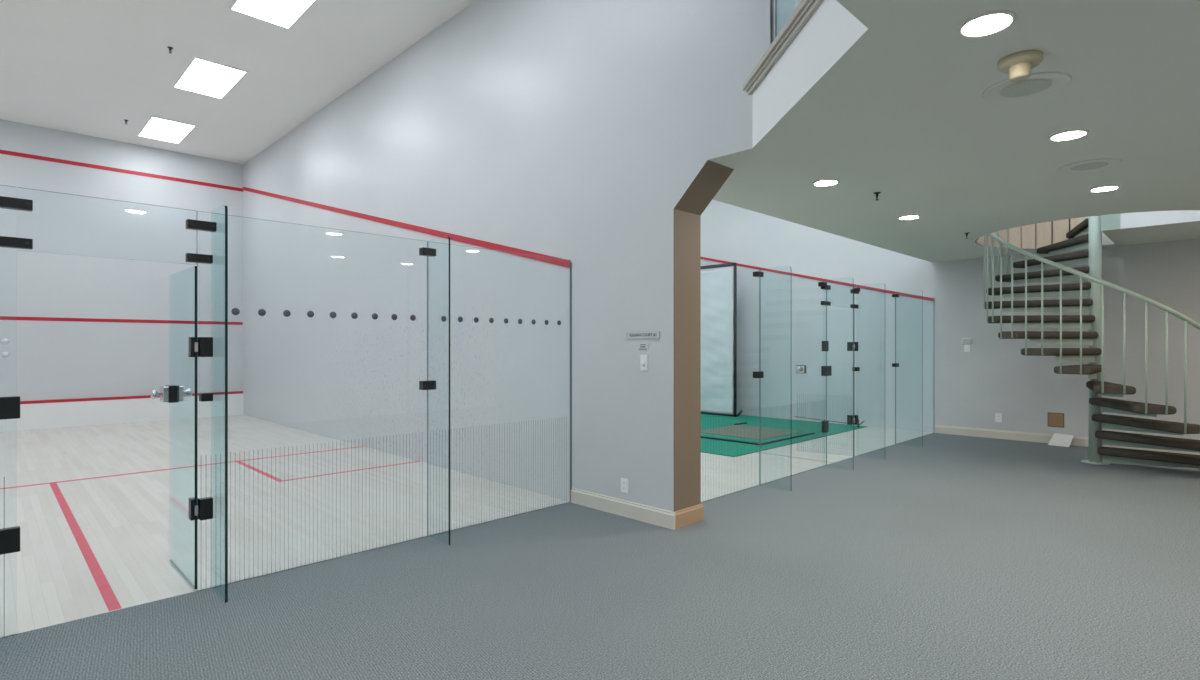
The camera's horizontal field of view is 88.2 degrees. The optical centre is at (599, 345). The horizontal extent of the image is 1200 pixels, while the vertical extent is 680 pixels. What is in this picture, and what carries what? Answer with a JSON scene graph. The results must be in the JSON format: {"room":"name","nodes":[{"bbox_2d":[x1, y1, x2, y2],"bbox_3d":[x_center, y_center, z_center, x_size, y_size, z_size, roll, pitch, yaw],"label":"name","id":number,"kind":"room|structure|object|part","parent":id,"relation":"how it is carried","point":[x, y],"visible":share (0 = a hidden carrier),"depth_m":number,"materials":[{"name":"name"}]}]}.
{"room":"squash court lobby","nodes":[
{"label":"squash court lobby","id":0,"kind":"room"},
{"bbox_2d":[0,119,243,431],"bbox_3d":[-9.405,-1.169,10.226,6.940,5.320,0.234,0,0,-45],"label":"wall","id":1,"kind":"structure","parent":0,"point":[90,338],"depth_m":10.90,"materials":[{"name":"paint"}]},
{"bbox_2d":[0,0,800,163],"bbox_3d":[-0.786,-3.729,6.406,13.790,0.200,17.800,0,0,-45],"label":"ceiling","id":2,"kind":"structure","parent":0,"point":[84,67],"depth_m":7.88,"materials":[{"name":"paint"}]},
{"bbox_2d":[137,116,195,143],"bbox_3d":[-7.306,-3.623,10.432,0.610,0.012,1.260,0,0,-45],"label":"recessed light","id":3,"kind":"object","parent":2,"relation":"in","point":[157,128],"visible":1,"depth_m":10.41,"materials":[{"name":"white paint"}]},
{"bbox_2d":[173,56,247,98],"bbox_3d":[-5.312,-3.623,8.423,0.610,0.012,1.260,0,0,-45],"label":"recessed light","id":4,"kind":"object","parent":2,"relation":"in","point":[201,76],"visible":1,"depth_m":8.38,"materials":[{"name":"white paint"}]},
{"bbox_2d":[229,0,316,29],"bbox_3d":[-3.325,-3.623,6.422,0.610,0.012,1.260,0,0,-45],"label":"recessed light","id":5,"kind":"object","parent":2,"relation":"in","point":[282,13],"visible":1,"depth_m":6.67,"materials":[{"name":"white paint"}]},
{"bbox_2d":[243,0,794,511],"bbox_3d":[-2.886,-1.069,8.337,0.349,5.120,11.700,0,0,-45],"label":"wall","id":6,"kind":"structure","parent":0,"point":[598,136],"depth_m":6.02,"materials":[{"name":"paint"}]},
{"bbox_2d":[571,488,674,529],"bbox_3d":[0.154,1.307,5.027,0.018,0.128,1.143,0,0,-45],"label":"baseboard","id":7,"kind":"structure","parent":6,"relation":"attached to","point":[640,512],"depth_m":4.97,"materials":[{"name":"beige wood"}]},
{"bbox_2d":[621,478,628,492],"bbox_3d":[0.198,1.123,4.987,0.011,0.112,0.080,0,0,-45],"label":"power outlet","id":8,"kind":"object","parent":6,"relation":"attached to","point":[624,482],"visible":1,"depth_m":4.98,"materials":[{"name":"white plastic"}]},
{"bbox_2d":[638,343,647,350],"bbox_3d":[0.335,0.007,4.855,0.003,0.063,0.105,0,0,-45],"label":"notice","id":9,"kind":"object","parent":6,"relation":"attached to","point":[641,346],"visible":1,"depth_m":4.85,"materials":[{"name":"white paper"}]},
{"bbox_2d":[627,331,659,338],"bbox_3d":[0.336,-0.086,4.850,0.009,0.052,0.338,0,0,-45],"label":"sign","id":10,"kind":"object","parent":6,"relation":"attached to","point":[653,334],"visible":1,"depth_m":4.84,"materials":[{"name":"silver metal"}]},
{"bbox_2d":[640,355,647,370],"bbox_3d":[0.338,0.132,4.837,0.024,0.122,0.072,0,0,-45],"label":"light switch","id":11,"kind":"object","parent":6,"relation":"attached to","point":[643,358],"visible":1,"depth_m":4.83,"materials":[{"name":"white plastic"}]},
{"bbox_2d":[675,504,703,529],"bbox_3d":[0.684,1.307,4.760,0.358,0.128,0.018,0,0,-45],"label":"baseboard","id":12,"kind":"object","parent":6,"relation":"attached to","point":[690,515],"visible":1,"depth_m":4.75,"materials":[{"name":"beige wood"}]},
{"bbox_2d":[771,0,773,42],"bbox_3d":[1.133,-2.704,4.078,0.026,1.850,0.008,0,0,-45],"label":"trim","id":13,"kind":"structure","parent":6,"relation":"attached to","point":[772,1],"depth_m":4.07,"materials":[{"name":"metal"}]},
{"bbox_2d":[742,0,823,94],"bbox_3d":[-0.401,-1.736,1.188,1.173,0.085,6.544,0,0,35],"label":"trim","id":14,"kind":"structure","parent":6,"relation":"attached to","point":[805,9],"depth_m":3.52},
{"bbox_2d":[775,0,776,37],"bbox_3d":[1.115,-2.254,3.211,0.012,0.950,1.168,0,0,-4],"label":"glass","id":15,"kind":"object","parent":14,"relation":"on","point":[775,0],"visible":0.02,"depth_m":3.79,"materials":[{"name":"clear glass"}]},
{"bbox_2d":[0,415,1199,679],"bbox_3d":[-0.786,1.430,6.406,13.390,0.121,17.400,0,0,-45],"label":"floor","id":16,"kind":"structure","parent":0,"point":[950,557],"depth_m":3.83,"materials":[{"name":"grey carpet"}]},
{"bbox_2d":[0,185,19,637],"bbox_3d":[-3.783,0.307,1.951,2.859,2.127,0.044,0,0,-45],"label":"glass screen","id":17,"kind":"object","parent":16,"relation":"on","point":[9,406],"visible":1,"depth_m":2.92,"materials":[{"name":"clear glass"}]},
{"bbox_3d":[-2.800,0.292,2.927,0.089,0.104,0.044,0,0,-45],"label":"strike plate","id":18,"kind":"part","parent":17,"relation":"part of","materials":[{"name":"black metal"}]},
{"bbox_2d":[0,187,216,264],"bbox_3d":[-2.513,-0.606,3.210,0.910,0.301,0.051,0,0,-45],"label":"transom","id":19,"kind":"object","parent":17,"relation":"attached to","point":[12,203],"visible":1,"depth_m":2.97,"materials":[{"name":"clear glass"}]},
{"bbox_2d":[150,266,212,588],"bbox_3d":[-2.492,0.456,3.693,0.219,1.806,0.700,0,0,-45],"label":"door","id":20,"kind":"structure","parent":16,"relation":"on","point":[203,510],"depth_m":3.47,"materials":[{"name":"clear glass"}]},
{"bbox_3d":[-2.751,0.300,3.838,0.056,0.058,0.058,0,0,-45],"label":"knob","id":21,"kind":"part","parent":20,"relation":"part of","materials":[{"name":"silver metal"}]},
{"bbox_3d":[-2.495,0.456,3.700,0.012,1.806,0.676,0,0,-45],"label":"pane","id":22,"kind":"part","parent":20,"relation":"part of","materials":[{"name":"clear glass"}]},
{"bbox_3d":[-2.635,0.300,3.953,0.056,0.058,0.058,0,0,-45],"label":"knob","id":23,"kind":"part","parent":20,"relation":"part of","materials":[{"name":"silver metal"}]},
{"bbox_3d":[-2.225,0.917,3.498,0.062,0.117,0.048,0,0,-45],"label":"fixed plate","id":24,"kind":"part","parent":20,"relation":"part of","materials":[{"name":"black metal"}]},
{"bbox_3d":[-2.225,0.006,3.498,0.062,0.112,0.048,0,0,-45],"label":"fixed plate","id":25,"kind":"part","parent":20,"relation":"part of","materials":[{"name":"black metal"}]},
{"bbox_2d":[225,206,227,602],"bbox_3d":[-2.097,0.304,3.411,0.013,2.130,0.289,0,0,-45],"label":"glass fin","id":26,"kind":"object","parent":16,"relation":"on","point":[226,207],"visible":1,"depth_m":3.31,"materials":[{"name":"clear glass"}]},
{"bbox_2d":[197,211,427,590],"bbox_3d":[-1.750,0.307,3.970,1.422,2.127,0.060,0,0,-45],"label":"glass screen","id":27,"kind":"object","parent":16,"relation":"on","point":[203,397],"visible":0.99,"depth_m":3.78,"materials":[{"name":"clear glass"}]},
{"bbox_2d":[419,237,449,544],"bbox_3d":[-1.150,0.304,4.378,0.104,2.130,0.326,0,0,-45],"label":"glass fin","id":28,"kind":"object","parent":16,"relation":"on","point":[430,252],"visible":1,"depth_m":4.26,"materials":[{"name":"clear glass"}]},
{"bbox_3d":[-1.137,0.304,4.364,0.013,2.130,0.289,0,0,-45],"label":"pane","id":29,"kind":"part","parent":28,"relation":"part of","materials":[{"name":"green glass"}]},
{"bbox_2d":[428,241,570,535],"bbox_3d":[-0.749,0.307,4.963,1.390,2.127,0.016,0,0,-45],"label":"glass screen","id":30,"kind":"object","parent":16,"relation":"on","point":[443,318],"visible":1,"depth_m":5.35,"materials":[{"name":"clear glass"}]},
{"bbox_2d":[701,260,759,502],"bbox_3d":[1.073,0.307,5.616,1.428,2.127,0.013,0,0,-45],"label":"glass screen","id":31,"kind":"object","parent":16,"relation":"on","point":[705,260],"visible":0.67,"depth_m":6.12,"materials":[{"name":"clear glass"}]},
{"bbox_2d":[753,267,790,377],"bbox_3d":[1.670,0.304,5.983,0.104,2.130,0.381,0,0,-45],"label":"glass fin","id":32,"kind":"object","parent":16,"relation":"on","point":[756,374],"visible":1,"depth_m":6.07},
{"bbox_2d":[701,414,867,456],"bbox_3d":[0.925,1.365,11.240,4.050,0.011,6.150,0,0,-45],"label":"mat","id":33,"kind":"object","parent":16,"relation":"on","point":[718,447],"visible":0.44,"depth_m":10.08,"materials":[{"name":"green rubber"}]},
{"bbox_2d":[701,262,742,416],"bbox_3d":[1.464,-0.116,13.024,0.103,2.946,3.478,0,0,-45],"label":"screen","id":34,"kind":"object","parent":33,"relation":"on","point":[718,287],"visible":0.2,"depth_m":12.12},
{"bbox_3d":[1.408,1.336,13.059,0.040,0.040,3.350,0,0,-45],"label":"rail","id":35,"kind":"part","parent":34,"relation":"part of","materials":[{"name":"black metal"}]},
{"bbox_3d":[1.408,-1.569,13.059,0.068,0.068,3.350,0,0,-45],"label":"rail","id":36,"kind":"part","parent":34,"relation":"part of","materials":[{"name":"metal"}]},
{"bbox_3d":[2.589,-0.116,11.870,0.060,2.946,0.060,0,0,-45],"label":"post","id":37,"kind":"part","parent":34,"relation":"part of","materials":[{"name":"black metal"}]},
{"bbox_2d":[701,420,814,444],"bbox_3d":[1.966,1.336,9.956,1.780,0.046,2.440,0,0,-45],"label":"mat","id":38,"kind":"object","parent":33,"relation":"on","point":[747,434],"visible":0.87,"depth_m":9.39,"materials":[{"name":"green rubber"}]},
{"bbox_2d":[794,416,863,426],"bbox_3d":[3.960,1.290,10.754,0.119,0.137,1.218,0,0,-45],"label":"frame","id":39,"kind":"object","parent":33,"relation":"on","point":[794,416],"visible":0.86,"depth_m":10.62,"materials":[{"name":"black metal"}]},
{"bbox_2d":[760,269,831,484],"bbox_3d":[2.124,0.307,6.654,1.519,2.127,0.052,0,0,-45],"label":"glass screen","id":40,"kind":"object","parent":16,"relation":"on","point":[826,370],"visible":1,"depth_m":7.08,"materials":[{"name":"clear glass"}]},
{"bbox_3d":[2.608,0.286,7.135,0.155,0.114,0.052,0,0,-45],"label":"strike plate","id":41,"kind":"part","parent":40,"relation":"part of","materials":[{"name":"black metal"}]},
{"bbox_2d":[821,280,858,308],"bbox_3d":[2.880,-0.612,7.408,0.950,0.289,0.051,0,0,-45],"label":"transom","id":42,"kind":"object","parent":40,"relation":"attached to","point":[853,291],"visible":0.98,"depth_m":7.49,"materials":[{"name":"black metal"}]},
{"bbox_2d":[796,342,854,455],"bbox_3d":[2.824,0.456,7.824,0.718,1.806,0.217,0,0,40],"label":"door","id":43,"kind":"structure","parent":16,"relation":"on","point":[850,346],"depth_m":7.68,"materials":[{"name":"clear glass"}]},
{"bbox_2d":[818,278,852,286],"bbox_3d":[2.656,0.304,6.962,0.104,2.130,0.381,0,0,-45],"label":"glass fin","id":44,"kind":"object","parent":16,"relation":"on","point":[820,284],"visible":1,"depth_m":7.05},
{"bbox_2d":[852,285,895,456],"bbox_3d":[3.636,0.307,8.161,1.376,2.127,0.060,0,0,-45],"label":"glass screen","id":45,"kind":"object","parent":16,"relation":"on","point":[858,289],"visible":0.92,"depth_m":8.65,"materials":[{"name":"clear glass"}]},
{"bbox_3d":[3.175,0.917,7.704,0.062,0.117,0.048,0,0,-45],"label":"hinge plate","id":46,"kind":"part","parent":45,"relation":"part of","materials":[{"name":"metal"}]},
{"bbox_3d":[3.175,0.006,7.704,0.062,0.112,0.048,0,0,-45],"label":"hinge plate","id":47,"kind":"part","parent":45,"relation":"part of","materials":[{"name":"metal"}]},
{"bbox_2d":[892,291,922,446],"bbox_3d":[4.239,0.304,8.533,0.104,2.130,0.381,0,0,-45],"label":"glass fin","id":48,"kind":"object","parent":16,"relation":"on","point":[893,295],"visible":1,"depth_m":8.40,"materials":[{"name":"clear glass"}]},
{"bbox_3d":[4.252,0.304,8.520,0.013,2.130,0.344,0,0,-45],"label":"pane","id":49,"kind":"part","parent":48,"relation":"part of","materials":[{"name":"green glass"}]},
{"bbox_2d":[1048,433,1073,446],"bbox_3d":[6.348,1.294,8.540,0.227,0.150,0.248,0,0,-40],"label":"access panel","id":50,"kind":"object","parent":16,"relation":"on","point":[1064,440],"visible":1,"depth_m":8.54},
{"bbox_2d":[984,214,1199,468],"bbox_3d":[5.651,-0.654,7.248,1.937,4.050,2.257,0,0,-7],"label":"spiral staircase","id":51,"kind":"structure","parent":16,"relation":"on","point":[1087,234],"depth_m":7.11,"materials":[{"name":"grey metal"}]},
{"bbox_3d":[5.449,-0.622,7.593,0.871,0.085,0.006,0,0,44],"label":"riser plate","id":52,"kind":"part","parent":51,"relation":"part of","materials":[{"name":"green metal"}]},
{"bbox_3d":[5.367,-0.429,7.465,0.871,0.085,0.006,0,0,26],"label":"riser plate","id":53,"kind":"part","parent":51,"relation":"part of","materials":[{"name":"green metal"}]},
{"bbox_3d":[5.568,-0.815,7.689,0.006,0.085,0.871,0,0,-28],"label":"riser plate","id":54,"kind":"part","parent":51,"relation":"part of","materials":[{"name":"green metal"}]},
{"bbox_3d":[5.328,-0.237,7.317,0.871,0.085,0.006,0,0,8],"label":"riser plate","id":55,"kind":"part","parent":51,"relation":"part of","materials":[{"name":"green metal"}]},
{"bbox_3d":[5.710,-1.007,7.744,0.006,0.085,0.871,0,0,-10],"label":"riser plate","id":56,"kind":"part","parent":51,"relation":"part of","materials":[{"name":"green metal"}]},
{"bbox_3d":[5.337,-0.044,7.165,0.871,0.085,0.006,0,0,-10],"label":"riser plate","id":57,"kind":"part","parent":51,"relation":"part of","materials":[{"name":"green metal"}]},
{"bbox_3d":[5.863,-1.200,7.752,0.006,0.085,0.871,0,0,8],"label":"riser plate","id":58,"kind":"part","parent":51,"relation":"part of","materials":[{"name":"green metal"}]},
{"bbox_3d":[5.393,0.148,7.023,0.871,0.085,0.006,0,0,-28],"label":"riser plate","id":59,"kind":"part","parent":51,"relation":"part of","materials":[{"name":"green metal"}]},
{"bbox_3d":[6.010,-1.392,7.711,0.006,0.085,0.871,0,0,26],"label":"riser plate","id":60,"kind":"part","parent":51,"relation":"part of","materials":[{"name":"green metal"}]},
{"bbox_3d":[5.490,0.341,6.905,0.006,0.085,0.871,0,0,44],"label":"riser plate","id":61,"kind":"part","parent":51,"relation":"part of","materials":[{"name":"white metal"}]},
{"bbox_3d":[5.505,-0.893,7.080,1.539,2.383,2.259,0,0,-32],"label":"handrail","id":62,"kind":"part","parent":51,"relation":"part of","materials":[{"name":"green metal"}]},
{"bbox_3d":[5.811,1.355,7.269,0.300,0.029,0.260,0,0,-45],"label":"plate","id":63,"kind":"part","parent":51,"relation":"part of","materials":[{"name":"green metal"}]},
{"bbox_3d":[5.844,-1.519,7.091,0.011,0.380,0.170,0,0,-45],"label":"landing plate","id":64,"kind":"part","parent":51,"relation":"part of","materials":[{"name":"green metal"}]},
{"bbox_3d":[5.619,0.533,6.824,0.006,0.085,0.871,0,0,25],"label":"riser plate","id":65,"kind":"part","parent":51,"relation":"part of","materials":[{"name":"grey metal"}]},
{"bbox_3d":[5.767,0.726,6.786,0.006,0.085,0.871,0,0,7],"label":"riser plate","id":66,"kind":"part","parent":51,"relation":"part of","materials":[{"name":"green metal"}]},
{"bbox_3d":[5.919,0.918,6.797,0.006,0.085,0.871,0,0,-11],"label":"riser plate","id":67,"kind":"part","parent":51,"relation":"part of","materials":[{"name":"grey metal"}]},
{"bbox_3d":[6.060,1.111,6.854,0.006,0.085,0.871,0,0,-29],"label":"riser plate","id":68,"kind":"part","parent":51,"relation":"part of","materials":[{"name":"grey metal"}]},
{"bbox_3d":[6.177,1.314,6.952,0.871,0.106,0.006,0,0,43],"label":"riser plate","id":69,"kind":"part","parent":51,"relation":"part of","materials":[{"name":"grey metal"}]},
{"bbox_2d":[701,200,1199,439],"bbox_3d":[4.321,-1.169,10.899,0.209,5.320,16.580,0,0,-45],"label":"wall","id":70,"kind":"structure","parent":0,"point":[793,316],"depth_m":9.96,"materials":[{"name":"paint"}]},
{"bbox_2d":[962,338,971,343],"bbox_3d":[5.603,-0.076,9.458,0.020,0.088,0.145,0,0,-45],"label":"thermostat","id":71,"kind":"object","parent":70,"relation":"attached to","point":[964,340],"visible":1,"depth_m":9.46,"materials":[{"name":"white plastic"}]},
{"bbox_2d":[964,345,969,351],"bbox_3d":[5.606,0.036,9.461,0.012,0.115,0.080,0,0,-45],"label":"light switch","id":72,"kind":"object","parent":70,"relation":"attached to","point":[966,347],"visible":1,"depth_m":9.46,"materials":[{"name":"white plastic"}]},
{"bbox_2d":[995,413,1001,421],"bbox_3d":[5.897,1.062,9.169,0.011,0.130,0.085,0,0,-45],"label":"power outlet","id":73,"kind":"object","parent":70,"relation":"attached to","point":[998,416],"visible":1,"depth_m":9.17,"materials":[{"name":"white plastic"}]},
{"bbox_2d":[1048,412,1063,427],"bbox_3d":[6.386,1.036,8.679,0.006,0.198,0.188,0,0,-45],"label":"access cover","id":74,"kind":"object","parent":70,"relation":"attached to","point":[1054,419],"visible":1,"depth_m":8.67,"materials":[{"name":"brown wood"}]},
{"bbox_2d":[935,425,1199,454],"bbox_3d":[7.689,1.307,7.359,0.018,0.128,6.810,0,0,-45],"label":"baseboard","id":75,"kind":"structure","parent":70,"relation":"attached to","point":[954,430],"depth_m":9.02,"materials":[{"name":"beige wood"}]},
{"bbox_2d":[712,0,1199,261],"bbox_3d":[2.923,-1.529,2.669,13.390,0.400,6.870,0,0,-45],"label":"ceiling","id":76,"kind":"structure","parent":0,"point":[885,97],"depth_m":3.77,"materials":[{"name":"paint"}]},
{"bbox_2d":[812,179,838,186],"bbox_3d":[1.835,-1.325,5.035,0.208,0.009,0.208,0,0,-45],"label":"recessed light","id":77,"kind":"object","parent":76,"relation":"in","point":[826,182],"visible":1,"depth_m":5.02,"materials":[{"name":"paint"}]},
{"bbox_2d":[898,215,919,219],"bbox_3d":[3.188,-1.325,6.391,0.208,0.009,0.208,0,0,-45],"label":"recessed light","id":78,"kind":"object","parent":76,"relation":"in","point":[908,217],"visible":1,"depth_m":6.39,"materials":[{"name":"paint"}]},
{"bbox_2d":[957,10,1016,37],"bbox_3d":[1.593,-1.325,2.554,0.208,0.009,0.208,0,0,-45],"label":"recessed light","id":79,"kind":"object","parent":76,"relation":"in","point":[991,22],"visible":1,"depth_m":2.55,"materials":[{"name":"paint"}]},
{"bbox_2d":[998,50,1042,81],"bbox_3d":[1.944,-1.282,2.867,0.176,0.094,0.176,0,0,-45],"label":"smoke detector","id":80,"kind":"object","parent":76,"relation":"attached to","point":[1018,65],"visible":1,"depth_m":2.83,"materials":[{"name":"beige plastic"}]},
{"bbox_2d":[982,72,1070,102],"bbox_3d":[2.189,-1.325,3.188,0.378,0.009,0.378,0,0,-45],"label":"ceiling speaker","id":81,"kind":"object","parent":76,"relation":"attached to","point":[1030,89],"visible":0.92,"depth_m":3.19,"materials":[{"name":"paint"}]},
{"bbox_2d":[1000,79,1051,96],"bbox_3d":[2.189,-1.325,3.188,0.224,0.001,0.224,0,0,-45],"label":"grille","id":82,"kind":"object","parent":81,"relation":"attached to","point":[1028,87],"depth_m":3.19,"materials":[{"name":"white metal"}]},
{"bbox_2d":[1048,129,1088,140],"bbox_3d":[2.949,-1.325,3.900,0.208,0.009,0.208,0,0,-45],"label":"recessed light","id":83,"kind":"object","parent":76,"relation":"in","point":[1076,133],"visible":1,"depth_m":3.90,"materials":[{"name":"paint"}]},
{"bbox_2d":[1058,158,1122,173],"bbox_3d":[3.609,-1.325,4.569,0.378,0.009,0.378,0,0,-45],"label":"ceiling speaker","id":84,"kind":"object","parent":76,"relation":"attached to","point":[1102,163],"visible":1,"depth_m":4.55,"materials":[{"name":"paint"}]},
{"bbox_2d":[1070,162,1108,170],"bbox_3d":[3.609,-1.325,4.569,0.224,0.001,0.224,0,0,-45],"label":"grille","id":85,"kind":"object","parent":84,"relation":"attached to","point":[1087,166],"depth_m":4.57,"materials":[{"name":"white metal"}]},
{"bbox_2d":[1089,185,1120,191],"bbox_3d":[4.255,-1.325,5.224,0.208,0.009,0.208,0,0,-45],"label":"recessed light","id":86,"kind":"object","parent":76,"relation":"in","point":[1110,187],"visible":1,"depth_m":5.21,"materials":[{"name":"paint"}]}
]}

